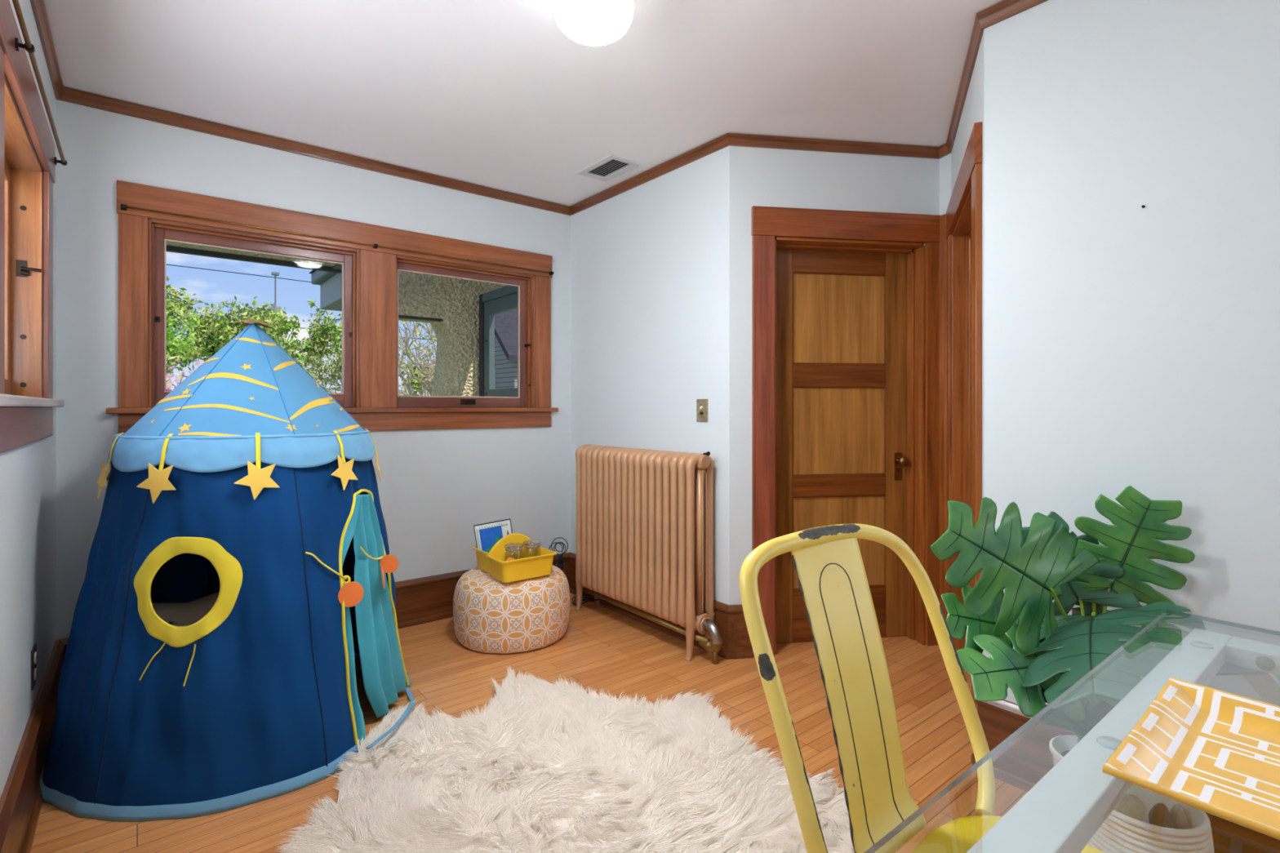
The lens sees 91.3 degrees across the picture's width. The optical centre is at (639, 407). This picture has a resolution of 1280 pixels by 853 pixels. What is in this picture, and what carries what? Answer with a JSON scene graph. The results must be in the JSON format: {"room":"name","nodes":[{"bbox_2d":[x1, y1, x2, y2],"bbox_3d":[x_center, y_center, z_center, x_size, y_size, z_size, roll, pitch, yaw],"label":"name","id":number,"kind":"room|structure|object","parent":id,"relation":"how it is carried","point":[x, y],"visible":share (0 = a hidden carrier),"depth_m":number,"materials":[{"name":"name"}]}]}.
{"room":"children's room","nodes":[
{"label":"children's room","id":0,"kind":"room"},
{"bbox_2d":[0,0,56,799],"bbox_3d":[-0.738,-0.056,0.389,0.160,2.440,5.251,0,0,-39],"label":"wall","id":1,"kind":"structure","parent":0,"point":[28,472],"depth_m":1.80,"materials":[{"name":"white paint"}]},
{"bbox_2d":[0,0,64,453],"bbox_3d":[-1.457,-0.419,1.318,0.202,1.043,2.380,0,0,-39],"label":"window","id":2,"kind":"structure","parent":1,"relation":"in","point":[27,402],"depth_m":2.06,"materials":[{"name":"brown wood"}]},
{"bbox_2d":[12,0,67,165],"bbox_3d":[-1.391,-0.881,1.390,0.036,0.024,2.210,0,0,-39],"label":"curtain rod","id":3,"kind":"object","parent":2,"relation":"attached to","point":[28,46],"visible":1,"depth_m":1.61,"materials":[{"name":"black metal"}]},
{"bbox_2d":[0,640,64,852],"bbox_3d":[-0.713,1.044,0.512,0.034,0.241,5.091,0,0,-39],"label":"baseboard","id":4,"kind":"structure","parent":1,"relation":"attached to","point":[21,798],"depth_m":1.73,"materials":[{"name":"brown wood"}]},
{"bbox_2d":[31,643,37,690],"bbox_3d":[-1.869,0.799,1.933,0.010,0.120,0.089,0,0,-39],"label":"wall outlet","id":5,"kind":"object","parent":1,"relation":"attached to","point":[33,652],"visible":1,"depth_m":1.92,"materials":[{"name":"black plastic"}]},
{"bbox_2d":[34,651,37,664],"bbox_3d":[-1.869,0.774,1.934,0.006,0.036,0.036,0,0,-39],"label":"socket","id":6,"kind":"object","parent":5,"relation":"attached to","point":[35,652],"depth_m":1.93,"materials":[{"name":"white"}]},
{"bbox_2d":[34,667,37,679],"bbox_3d":[-1.869,0.824,1.934,0.006,0.036,0.036,0,0,-39],"label":"socket","id":7,"kind":"object","parent":5,"relation":"attached to","point":[35,668],"depth_m":1.93,"materials":[{"name":"white"}]},
{"bbox_2d":[30,0,63,99],"bbox_3d":[-0.716,-1.248,0.509,0.024,0.048,5.091,0,0,-39],"label":"trim","id":8,"kind":"structure","parent":1,"relation":"attached to","point":[38,7],"depth_m":2.14,"materials":[{"name":"brown wood"}]},
{"bbox_2d":[56,99,570,639],"bbox_3d":[-1.431,-0.056,3.303,2.729,2.440,0.160,0,0,-39],"label":"wall","id":9,"kind":"structure","parent":0,"point":[434,486],"depth_m":3.05,"materials":[{"name":"white paint"}]},
{"bbox_2d":[166,240,342,273],"bbox_3d":[-2.603,-0.940,3.040,2.750,0.113,0.880,0,0,-39],"label":"eave","id":10,"kind":"object","parent":9,"relation":"attached to","point":[177,247],"depth_m":3.74,"materials":[{"name":"paint"}]},
{"bbox_2d":[308,263,342,311],"bbox_3d":[-2.030,-0.946,4.276,0.250,0.460,0.910,0,0,-39],"label":"porch roof","id":11,"kind":"structure","parent":10,"relation":"attached to","point":[330,282],"depth_m":4.34,"materials":[{"name":"grey paint"}]},
{"bbox_2d":[57,551,570,665],"bbox_3d":[-1.371,1.044,3.227,2.409,0.241,0.034,0,0,-39],"label":"baseboard","id":12,"kind":"structure","parent":9,"relation":"attached to","point":[423,600],"depth_m":3.39,"materials":[{"name":"brown wood"}]},
{"bbox_2d":[58,87,570,215],"bbox_3d":[-1.374,-1.248,3.231,2.409,0.048,0.024,0,0,-39],"label":"trim","id":13,"kind":"structure","parent":9,"relation":"attached to","point":[68,95],"depth_m":2.98,"materials":[{"name":"brown wood"}]},
{"bbox_2d":[106,179,558,433],"bbox_3d":[-1.403,-0.411,3.296,2.142,1.060,0.205,0,0,-39],"label":"window","id":14,"kind":"structure","parent":9,"relation":"in","point":[159,232],"depth_m":3.16,"materials":[{"name":"brown wood"}]},
{"bbox_2d":[120,204,553,275],"bbox_3d":[-1.342,-0.831,3.228,2.060,0.024,0.028,0,0,-39],"label":"curtain rod","id":15,"kind":"object","parent":14,"relation":"attached to","point":[123,206],"visible":1,"depth_m":3.04,"materials":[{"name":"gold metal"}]},
{"bbox_2d":[395,255,533,407],"bbox_3d":[-1.023,-0.393,3.631,0.833,0.827,0.160,0,0,-39],"label":"window","id":16,"kind":"structure","parent":14,"relation":"attached to","point":[525,283],"depth_m":3.69,"materials":[{"name":"orange wood"}]},
{"bbox_2d":[483,282,507,293],"bbox_3d":[-1.293,0.089,4.644,1.200,3.750,1.740,0,0,-39],"label":"wall","id":17,"kind":"structure","parent":0,"point":[487,286],"depth_m":5.22,"materials":[{"name":"paint"}]},
{"bbox_2d":[479,285,517,396],"bbox_3d":[-0.958,-0.421,4.873,0.090,1.070,1.198,0,0,-39],"label":"window","id":18,"kind":"structure","parent":17,"relation":"in","point":[504,299],"depth_m":5.20,"materials":[{"name":"grey paint"}]},
{"bbox_2d":[44,0,1003,206],"bbox_3d":[0.727,-1.346,1.610,4.050,0.140,5.500,0,0,-39],"label":"ceiling","id":19,"kind":"structure","parent":0,"point":[493,94],"depth_m":2.38,"materials":[{"name":"white paint"}]},
{"bbox_2d":[552,0,633,45],"bbox_3d":[-0.136,-1.183,1.830,0.268,0.187,0.268,0,0,-39],"label":"ceiling lamp","id":20,"kind":"object","parent":19,"relation":"attached to","point":[586,22],"visible":1,"depth_m":1.79,"materials":[{"name":"white glass"}]},
{"bbox_2d":[576,154,640,182],"bbox_3d":[-0.169,-1.272,3.334,0.200,0.008,0.318,0,0,-39],"label":"ceiling vent","id":21,"kind":"object","parent":19,"relation":"in","point":[602,170],"visible":1,"depth_m":3.33,"materials":[{"name":"white metal"}]},
{"bbox_2d":[30,592,1027,852],"bbox_3d":[0.727,1.224,1.610,4.050,0.120,5.500,0,0,-39],"label":"floor","id":22,"kind":"structure","parent":0,"point":[601,647],"depth_m":2.50,"materials":[{"name":"brown wood"}]},
{"bbox_2d":[168,621,187,626],"bbox_3d":[-1.446,0.922,2.007,0.112,0.481,0.075,0,0,-7],"label":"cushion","id":23,"kind":"object","parent":22,"relation":"on","point":[170,622],"visible":0.02,"depth_m":2.00,"materials":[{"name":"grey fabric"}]},
{"bbox_2d":[151,591,219,626],"bbox_3d":[-1.523,0.899,2.111,0.252,0.525,0.150,0,0,-39],"label":"cushion","id":24,"kind":"object","parent":22,"relation":"on","point":[188,614],"visible":0.09,"depth_m":2.09,"materials":[{"name":"beige fabric"}]},
{"bbox_2d":[39,319,415,821],"bbox_3d":[-1.446,0.419,2.336,1.162,1.488,1.184,0,0,-39],"label":"tent","id":25,"kind":"object","parent":22,"relation":"on","point":[248,482],"visible":0.99,"depth_m":1.95,"materials":[{"name":"blue fabric"}]},
{"bbox_2d":[342,494,365,745],"bbox_3d":[-1.020,0.736,2.202,0.083,0.832,0.239,0,0,-29],"label":"curtain","id":26,"kind":"object","parent":25,"relation":"hanging from","point":[353,593],"depth_m":2.16,"materials":[{"name":"teal fabric"}]},
{"bbox_2d":[352,493,406,718],"bbox_3d":[-0.974,0.735,2.418,0.145,0.818,0.324,0,0,24],"label":"curtain","id":27,"kind":"object","parent":25,"relation":"hanging from","point":[384,672],"depth_m":2.37,"materials":[{"name":"teal fabric"}]},
{"bbox_2d":[453,564,569,653],"bbox_3d":[-0.653,0.995,3.208,0.586,0.338,0.586,0,0,-39],"label":"ottoman","id":28,"kind":"object","parent":22,"relation":"on","point":[491,615],"visible":0.77,"depth_m":2.97,"materials":[{"name":"fabric"}]},
{"bbox_2d":[472,533,556,582],"bbox_3d":[-0.638,0.732,3.165,0.326,0.186,0.397,0,0,-39],"label":"caddy","id":29,"kind":"object","parent":28,"relation":"on","point":[495,562],"visible":0.88,"depth_m":3.07,"materials":[{"name":"yellow plastic"}]},
{"bbox_2d":[476,523,502,552],"bbox_3d":[-0.767,0.710,3.238,0.144,0.202,0.050,0,0,-39],"label":"spiral notebook","id":30,"kind":"object","parent":29,"relation":"in","point":[488,537],"visible":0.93,"depth_m":3.23,"materials":[{"name":"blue paper"}]},
{"bbox_2d":[484,535,500,552],"bbox_3d":[-0.760,0.709,3.235,0.120,0.086,0.013,0,0,-45],"label":"picture","id":31,"kind":"object","parent":30,"relation":"attached to","point":[490,540],"depth_m":3.23,"materials":[{"name":"teal paper"}]},
{"bbox_2d":[473,518,512,549],"bbox_3d":[-0.758,0.701,3.276,0.218,0.215,0.055,0,0,-39],"label":"picture book","id":32,"kind":"object","parent":29,"relation":"in","point":[506,526],"visible":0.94,"depth_m":3.30,"materials":[{"name":"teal paper"}]},
{"bbox_2d":[504,542,523,559],"bbox_3d":[-0.619,0.745,3.075,0.094,0.146,0.094,0,0,15],"label":"jar","id":33,"kind":"object","parent":29,"relation":"in","point":[507,548],"visible":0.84,"depth_m":3.05,"materials":[{"name":"clear glass"}]},
{"bbox_2d":[522,539,541,556],"bbox_3d":[-0.544,0.745,3.148,0.094,0.146,0.094,0,0,15],"label":"jar","id":34,"kind":"object","parent":29,"relation":"in","point":[527,544],"visible":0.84,"depth_m":3.13,"materials":[{"name":"clear glass"}]},
{"bbox_2d":[274,666,854,852],"bbox_3d":[-0.236,1.157,1.868,1.419,0.013,1.552,0,0,-39],"label":"sheepskin rug","id":35,"kind":"object","parent":22,"relation":"on","point":[547,767],"visible":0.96,"depth_m":1.87,"materials":[{"name":"white fur"}]},
{"bbox_2d":[548,537,599,605],"bbox_3d":[-0.383,0.959,3.647,0.293,0.405,0.094,0,0,-9],"label":"coiled cord","id":36,"kind":"object","parent":22,"relation":"on","point":[559,564],"visible":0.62,"depth_m":3.65,"materials":[{"name":"black plastic"}]},
{"bbox_2d":[574,444,715,661],"bbox_3d":[-0.005,0.688,3.283,0.180,0.967,1.000,0,0,-39],"label":"radiator","id":37,"kind":"object","parent":22,"relation":"on","point":[644,517],"visible":0.97,"depth_m":3.10,"materials":[{"name":"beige metal"}]},
{"bbox_2d":[582,586,722,664],"bbox_3d":[0.008,1.070,3.253,0.071,0.188,1.118,0,0,-39],"label":"pipe","id":38,"kind":"object","parent":37,"relation":"attached to","point":[713,645],"visible":1,"depth_m":2.96,"materials":[{"name":"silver metal"}]},
{"bbox_2d":[739,523,1104,852],"bbox_3d":[0.558,0.695,0.974,0.565,0.938,0.632,0,0,-39],"label":"metal chair","id":39,"kind":"object","parent":22,"relation":"on","point":[828,563],"visible":0.99,"depth_m":1.10,"materials":[{"name":"yellow paint"}]},
{"bbox_2d":[930,485,1205,766],"bbox_3d":[1.077,0.683,1.559,0.592,0.962,0.512,0,0,-39],"label":"monstera plant","id":40,"kind":"object","parent":22,"relation":"on","point":[1038,564],"visible":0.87,"depth_m":1.56,"materials":[{"name":"green plant"}]},
{"bbox_2d":[864,609,1279,852],"bbox_3d":[0.800,0.797,0.557,1.385,0.756,0.787,0,0,-39],"label":"glass desk","id":41,"kind":"object","parent":22,"relation":"on","point":[1062,812],"visible":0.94,"depth_m":0.77,"materials":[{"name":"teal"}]},
{"bbox_2d":[1102,677,1279,839],"bbox_3d":[0.743,0.403,0.657,0.356,0.031,0.356,0,0,-39],"label":"platter","id":42,"kind":"object","parent":41,"relation":"on","point":[1214,752],"visible":1,"depth_m":0.73,"materials":[{"name":"yellow ceramic"}]},
{"bbox_2d":[1086,783,1213,852],"bbox_3d":[1.160,1.033,1.438,0.240,0.262,0.240,0,0,9],"label":"rope basket","id":43,"kind":"object","parent":22,"relation":"on","point":[1120,833],"visible":0.41,"depth_m":1.37,"materials":[{"name":"white fabric"}]},
{"bbox_2d":[1114,794,1149,823],"bbox_3d":[1.113,0.974,1.435,0.084,0.191,0.088,0,0,-39],"label":"gourd","id":44,"kind":"object","parent":43,"relation":"in","point":[1130,805],"visible":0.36,"depth_m":1.40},
{"bbox_2d":[1148,803,1172,828],"bbox_3d":[1.184,0.989,1.430,0.051,0.168,0.050,0,0,-39],"label":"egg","id":45,"kind":"object","parent":43,"relation":"in","point":[1159,815],"visible":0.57,"depth_m":1.42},
{"bbox_2d":[1169,804,1189,829],"bbox_3d":[1.234,0.994,1.434,0.041,0.170,0.041,0,0,-39],"label":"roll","id":46,"kind":"object","parent":43,"relation":"in","point":[1180,820],"visible":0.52,"depth_m":1.42,"materials":[{"name":"beige"}]},
{"bbox_2d":[728,145,939,604],"bbox_3d":[0.944,-0.056,3.083,1.088,2.440,0.160,0,0,-8],"label":"wall","id":47,"kind":"structure","parent":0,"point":[757,176],"depth_m":2.94,"materials":[{"name":"white paint"}]},
{"bbox_2d":[727,604,753,659],"bbox_3d":[0.463,1.044,2.914,0.124,0.241,0.034,0,0,-8],"label":"baseboard","id":48,"kind":"structure","parent":47,"relation":"attached to","point":[740,646],"depth_m":2.91,"materials":[{"name":"brown wood"}]},
{"bbox_2d":[570,0,1279,704],"bbox_3d":[1.256,-0.056,1.991,0.183,2.440,5.251,0,0,-39],"label":"wall","id":49,"kind":"structure","parent":0,"point":[1126,344],"depth_m":1.78,"materials":[{"name":"white paint"}]},
{"bbox_2d":[568,551,728,659],"bbox_3d":[-0.019,1.044,3.441,0.034,0.241,1.392,0,0,-39],"label":"baseboard","id":50,"kind":"structure","parent":49,"relation":"attached to","point":[721,610],"depth_m":3.19,"materials":[{"name":"brown wood"}]},
{"bbox_2d":[569,133,728,215],"bbox_3d":[-0.017,-1.248,3.446,0.024,0.048,1.387,0,0,-39],"label":"trim","id":51,"kind":"structure","parent":49,"relation":"attached to","point":[717,144],"depth_m":3.32,"materials":[{"name":"brown wood"}]},
{"bbox_2d":[696,399,707,422],"bbox_3d":[0.301,0.014,3.057,0.015,0.112,0.076,0,0,-39],"label":"light switch","id":52,"kind":"object","parent":49,"relation":"attached to","point":[701,404],"visible":1,"depth_m":3.06,"materials":[{"name":"gold metal"}]},
{"bbox_2d":[976,0,1048,28],"bbox_3d":[1.907,-1.248,1.015,0.024,0.048,2.594,0,0,-39],"label":"trim","id":53,"kind":"structure","parent":49,"relation":"attached to","point":[1003,10],"depth_m":1.96,"materials":[{"name":"brown wood"}]},
{"bbox_2d":[973,699,1279,852],"bbox_3d":[1.901,1.044,1.014,0.034,0.241,2.600,0,0,-39],"label":"baseboard","id":54,"kind":"structure","parent":49,"relation":"attached to","point":[1027,758],"depth_m":1.90,"materials":[{"name":"brown wood"}]},
{"bbox_2d":[939,153,951,215],"bbox_3d":[1.548,-0.056,3.095,0.188,2.440,0.071,0,0,-39],"label":"wall","id":55,"kind":"structure","parent":0,"point":[944,162],"depth_m":3.05,"materials":[{"name":"white paint"}]},
{"bbox_2d":[728,133,939,159],"bbox_3d":[0.941,-1.248,2.990,1.082,0.048,0.024,0,0,-8],"label":"trim","id":56,"kind":"structure","parent":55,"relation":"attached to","point":[735,140],"depth_m":2.98,"materials":[{"name":"brown wood"}]},
{"bbox_2d":[776,248,909,643],"bbox_3d":[0.999,0.186,3.109,0.743,1.952,0.109,0,0,-8],"label":"door","id":57,"kind":"structure","parent":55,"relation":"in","point":[842,458],"depth_m":3.13,"materials":[{"name":"brown wood"}]},
{"bbox_2d":[751,205,941,656],"bbox_3d":[0.987,0.112,3.078,0.960,2.105,0.184,0,0,-8],"label":"door frame","id":58,"kind":"structure","parent":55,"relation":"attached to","point":[797,228],"depth_m":3.04,"materials":[{"name":"brown wood"}]},
{"bbox_2d":[951,29,984,655],"bbox_3d":[1.379,-0.056,2.486,0.160,2.440,1.058,0,0,21],"label":"wall","id":59,"kind":"structure","parent":0,"point":[973,111],"depth_m":2.09,"materials":[{"name":"white paint"}]},
{"bbox_2d":[938,213,946,619],"bbox_3d":[1.478,0.114,3.039,0.017,2.100,0.075,0,0,-17],"label":"trim","id":60,"kind":"structure","parent":59,"relation":"attached to","point":[943,242],"depth_m":3.04,"materials":[{"name":"orange wood"}]},
{"bbox_2d":[938,142,951,158],"bbox_3d":[1.474,-1.248,3.041,0.024,0.048,0.076,0,0,-17],"label":"trim","id":61,"kind":"structure","parent":59,"relation":"attached to","point":[943,149],"depth_m":3.04,"materials":[{"name":"brown wood"}]},
{"bbox_2d":[946,121,982,705],"bbox_3d":[1.374,0.112,2.506,0.184,2.105,1.018,0,0,21],"label":"door frame","id":62,"kind":"structure","parent":59,"relation":"attached to","point":[964,210],"depth_m":2.88,"materials":[{"name":"brown wood"}]},
{"bbox_2d":[946,15,984,152],"bbox_3d":[1.291,-1.248,2.513,0.024,0.048,1.072,0,0,21],"label":"trim","id":63,"kind":"structure","parent":59,"relation":"attached to","point":[977,32],"depth_m":2.37,"materials":[{"name":"brown wood"}]},
{"bbox_2d":[970,697,977,765],"bbox_3d":[1.099,1.044,2.036,0.034,0.241,0.055,0,0,21],"label":"baseboard","id":64,"kind":"structure","parent":59,"relation":"attached to","point":[972,757],"depth_m":2.04,"materials":[{"name":"brown wood"}]},
{"label":"outside","id":65,"kind":"structure","parent":0,"visible":0},
{"bbox_3d":[-16.018,2.014,27.922,70.000,0.100,56.400,0,0,-39],"label":"lawn","id":66,"kind":"structure","parent":65,"visible":0},
{"bbox_2d":[166,339,199,390],"bbox_3d":[-5.083,0.642,6.133,2.714,2.657,2.707,0,0,21],"label":"blossom tree","id":67,"kind":"object","parent":66,"relation":"on","point":[171,368],"visible":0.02,"depth_m":6.21,"materials":[{"name":"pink plant"}]},
{"bbox_2d":[166,311,206,386],"bbox_3d":[-7.084,0.232,7.866,1.866,3.480,3.021,0,0,19],"label":"leafy tree","id":68,"kind":"object","parent":66,"relation":"on","point":[171,340],"visible":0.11,"depth_m":8.70,"materials":[{"name":"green plant"}]},
{"bbox_2d":[166,276,208,371],"bbox_3d":[-12.640,-0.751,15.380,2.767,5.483,5.697,0,0,14],"label":"leafy tree","id":69,"kind":"object","parent":66,"relation":"on","point":[172,308],"visible":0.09,"depth_m":16.00,"materials":[{"name":"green plant"}]},
{"bbox_2d":[166,295,315,368],"bbox_3d":[-7.882,-0.031,10.977,3.947,4.028,2.286,0,0,-42],"label":"leafy tree","id":70,"kind":"object","parent":66,"relation":"on","point":[218,334],"visible":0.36,"depth_m":10.97,"materials":[{"name":"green plant"}]},
{"bbox_2d":[271,271,287,346],"bbox_3d":[-14.149,-1.656,24.550,0.510,7.240,0.400,0,0,-39],"label":"utility pole","id":71,"kind":"object","parent":66,"relation":"on","point":[275,273],"visible":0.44,"depth_m":24.44,"materials":[{"name":"grey"}]},
{"bbox_2d":[166,263,431,340],"bbox_3d":[-13.104,-4.486,25.126,59.063,3.133,0.922,0,0,-36],"label":"power line","id":72,"kind":"object","parent":71,"relation":"attached to","point":[166,264],"visible":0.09,"depth_m":24.11,"materials":[{"name":"black metal"}]},
{"bbox_2d":[227,299,342,375],"bbox_3d":[-9.925,-0.596,17.818,2.821,5.140,4.739,0,0,37],"label":"leafy tree","id":73,"kind":"object","parent":66,"relation":"on","point":[323,330],"visible":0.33,"depth_m":18.36,"materials":[{"name":"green plant"}]},
{"bbox_2d":[294,341,421,395],"bbox_3d":[-7.014,-0.083,15.150,2.868,4.143,3.126,0,0,3],"label":"leafy tree","id":74,"kind":"object","parent":66,"relation":"on","point":[334,375],"visible":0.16,"depth_m":15.04,"materials":[{"name":"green plant"}]},
{"bbox_2d":[400,356,433,395],"bbox_3d":[-6.729,0.123,20.483,2.537,3.697,2.660,0,0,-4],"label":"leafy tree","id":75,"kind":"object","parent":66,"relation":"on","point":[414,382],"visible":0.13,"depth_m":19.78,"materials":[{"name":"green plant"}]},
{"bbox_2d":[398,320,436,395],"bbox_3d":[-4.144,-0.190,11.733,2.017,4.343,4.326,0,0,-28],"label":"bare tree","id":76,"kind":"object","parent":66,"relation":"on","point":[426,389],"visible":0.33,"depth_m":11.32,"materials":[{"name":"beige plant"}]},
{"bbox_2d":[398,271,483,396],"bbox_3d":[-1.768,0.114,5.170,1.000,3.700,0.285,0,0,-39],"label":"wall","id":77,"kind":"structure","parent":66,"relation":"on","point":[451,305],"depth_m":5.19,"materials":[{"name":"paint"}]},
{"bbox_2d":[494,308,517,389],"bbox_3d":[-2.377,-0.426,16.690,4.200,4.780,3.400,0,0,-39],"label":"house","id":78,"kind":"structure","parent":66,"relation":"on","point":[505,322],"depth_m":14.79,"materials":[{"name":"grey"}]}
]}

